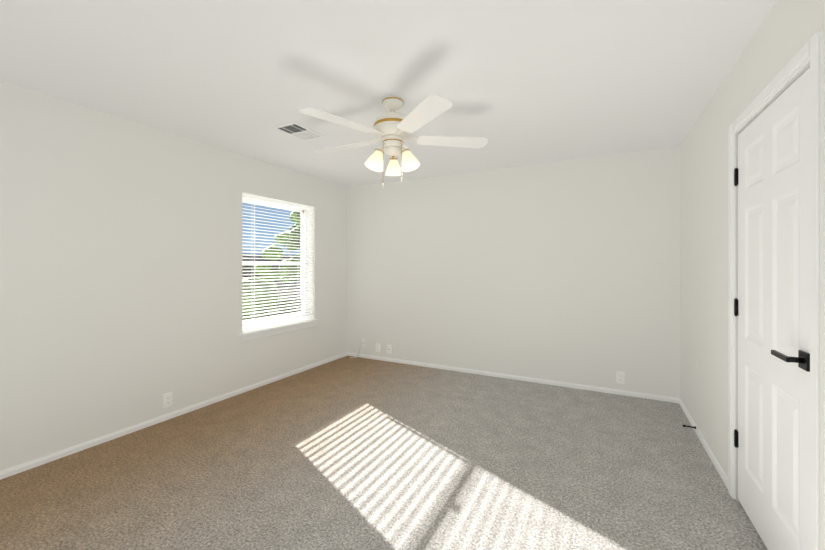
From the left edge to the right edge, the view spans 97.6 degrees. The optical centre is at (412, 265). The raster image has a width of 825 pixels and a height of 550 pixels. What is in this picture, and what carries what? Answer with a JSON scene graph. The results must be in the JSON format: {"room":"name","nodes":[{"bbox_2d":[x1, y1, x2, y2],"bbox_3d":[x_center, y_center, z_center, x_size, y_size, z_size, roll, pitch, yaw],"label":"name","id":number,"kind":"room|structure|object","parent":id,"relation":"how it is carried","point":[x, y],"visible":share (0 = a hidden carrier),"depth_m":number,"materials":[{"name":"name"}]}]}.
{"room":"empty bedroom","nodes":[
{"label":"empty bedroom","id":0,"kind":"room"},
{"bbox_2d":[0,81,346,470],"bbox_3d":[-2.112,0.090,3.219,0.200,2.440,4.660,0,0,28],"label":"wall","id":1,"kind":"structure","parent":0,"point":[120,273],"depth_m":2.79,"materials":[{"name":"white paint"}]},
{"bbox_2d":[163,392,172,407],"bbox_3d":[-2.075,1.145,3.064,0.009,0.117,0.072,0,0,28],"label":"electrical outlet","id":2,"kind":"object","parent":1,"relation":"attached to","point":[167,399],"visible":1,"depth_m":3.06,"materials":[{"name":"white plastic"}]},
{"bbox_2d":[0,352,347,479],"bbox_3d":[-2.019,1.287,3.170,0.011,0.046,4.660,0,0,28],"label":"baseboard","id":3,"kind":"structure","parent":1,"relation":"attached to","point":[6,473],"depth_m":2.87,"materials":[{"name":"white wood"}]},
{"bbox_2d":[242,197,306,328],"bbox_3d":[-1.632,-0.025,4.243,0.076,1.450,1.060,0,0,28],"label":"window","id":4,"kind":"structure","parent":1,"relation":"in","point":[260,203],"depth_m":4.39,"materials":[{"name":"white plastic"}]},
{"bbox_2d":[242,193,313,331],"bbox_3d":[-1.522,-0.028,4.186,0.078,1.440,1.044,0,0,28],"label":"window blinds","id":5,"kind":"object","parent":4,"relation":"attached to","point":[261,198],"visible":0.9,"depth_m":4.13,"materials":[{"name":"white plastic"}]},
{"bbox_2d":[239,319,318,341],"bbox_3d":[-1.541,0.743,4.196,0.161,0.085,1.140,0,0,28],"label":"window sill","id":6,"kind":"structure","parent":1,"relation":"attached to","point":[262,333],"depth_m":4.08,"materials":[{"name":"white wood"}]},
{"bbox_2d":[0,356,767,549],"bbox_3d":[-0.281,1.370,2.265,4.330,0.120,5.060,0,0,28],"label":"floor","id":7,"kind":"structure","parent":0,"point":[349,453],"depth_m":2.24,"materials":[{"name":"grey carpet"}]},
{"bbox_2d":[0,0,776,186],"bbox_3d":[-0.281,-1.190,2.265,4.330,0.120,5.060,0,0,28],"label":"ceiling","id":8,"kind":"structure","parent":0,"point":[521,82],"depth_m":2.08,"materials":[{"name":"white paint"}]},
{"bbox_2d":[272,122,324,140],"bbox_3d":[-0.957,-1.125,3.057,0.256,0.008,0.356,0,0,28],"label":"ceiling vent","id":9,"kind":"object","parent":8,"relation":"in","point":[298,131],"visible":0.98,"depth_m":3.04,"materials":[{"name":"white metal"}]},
{"bbox_2d":[299,94,487,175],"bbox_3d":[-0.180,-0.879,2.495,1.235,0.499,1.294,0,0,28],"label":"fan","id":10,"kind":"object","parent":8,"relation":"hanging from","point":[393,129],"visible":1,"depth_m":2.40,"materials":[{"name":"white"}]},
{"bbox_2d":[347,146,679,397],"bbox_3d":[0.842,0.090,4.421,4.330,2.440,0.200,0,0,28],"label":"wall","id":11,"kind":"structure","parent":0,"point":[567,271],"depth_m":4.06,"materials":[{"name":"white paint"}]},
{"bbox_2d":[376,343,379,351],"bbox_3d":[-0.480,1.145,4.991,0.072,0.117,0.009,0,0,28],"label":"electrical outlet","id":12,"kind":"object","parent":11,"relation":"attached to","point":[377,347],"visible":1,"depth_m":4.99,"materials":[{"name":"white plastic"}]},
{"bbox_2d":[387,345,390,353],"bbox_3d":[-0.320,1.145,4.908,0.072,0.117,0.008,0,0,28],"label":"outlet","id":13,"kind":"object","parent":11,"relation":"attached to","point":[388,349],"visible":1,"depth_m":4.90,"materials":[{"name":"white plastic"}]},
{"bbox_2d":[347,352,678,402],"bbox_3d":[0.793,1.287,4.327,3.908,0.046,0.011,0,0,28],"label":"baseboard","id":14,"kind":"structure","parent":11,"relation":"attached to","point":[604,390],"depth_m":4.05,"materials":[{"name":"white wood"}]},
{"bbox_2d":[616,371,624,383],"bbox_3d":[2.102,1.138,3.647,0.072,0.117,0.009,0,0,28],"label":"electrical outlet","id":15,"kind":"object","parent":11,"relation":"attached to","point":[620,377],"visible":1,"depth_m":3.64,"materials":[{"name":"white plastic"}]},
{"bbox_2d":[680,0,824,549],"bbox_3d":[1.516,0.090,1.331,0.120,2.440,4.660,0,0,28],"label":"wall","id":16,"kind":"structure","parent":0,"point":[787,30],"depth_m":2.37,"materials":[{"name":"white paint"}]},
{"bbox_2d":[679,398,727,488],"bbox_3d":[1.458,1.287,1.361,0.011,0.046,4.660,0,0,28],"label":"baseboard","id":17,"kind":"structure","parent":16,"relation":"attached to","point":[720,471],"depth_m":2.53,"materials":[{"name":"white wood"}]},
{"bbox_2d":[734,68,809,549],"bbox_3d":[1.610,0.288,1.654,0.093,2.016,0.821,0,0,28],"label":"door","id":18,"kind":"structure","parent":16,"relation":"in","point":[772,307],"depth_m":1.58,"materials":[{"name":"white wood"}]},
{"bbox_2d":[728,30,823,549],"bbox_3d":[1.658,0.258,1.623,0.137,2.105,0.960,0,0,28],"label":"door frame","id":19,"kind":"structure","parent":16,"relation":"attached to","point":[807,56],"depth_m":1.26,"materials":[{"name":"white wood"}]},
{"label":"outside","id":20,"kind":"structure","parent":0,"visible":0},
{"bbox_3d":[-157.304,4.410,138.256,399.780,0.200,700.000,0,0,28],"label":"ground","id":21,"kind":"structure","parent":20,"visible":0},
{"bbox_2d":[242,278,296,321],"bbox_3d":[-6.463,2.355,13.894,4.533,3.909,3.530,0,0,28],"label":"tree","id":22,"kind":"object","parent":21,"relation":"on","point":[249,279],"depth_m":12.33,"materials":[{"name":"green plant"}]},
{"bbox_2d":[242,254,300,311],"bbox_3d":[-5.650,1.860,24.361,6.800,4.900,14.800,0,0,28],"label":"house","id":23,"kind":"structure","parent":21,"relation":"on","point":[252,266],"depth_m":17.93,"materials":[{"name":"beige"}]},
{"bbox_2d":[254,211,299,281],"bbox_3d":[-3.180,0.994,12.063,3.656,6.632,3.697,0,0,28],"label":"tree","id":24,"kind":"object","parent":21,"relation":"on","point":[288,240],"depth_m":11.12,"materials":[{"name":"green plant"}]}
]}

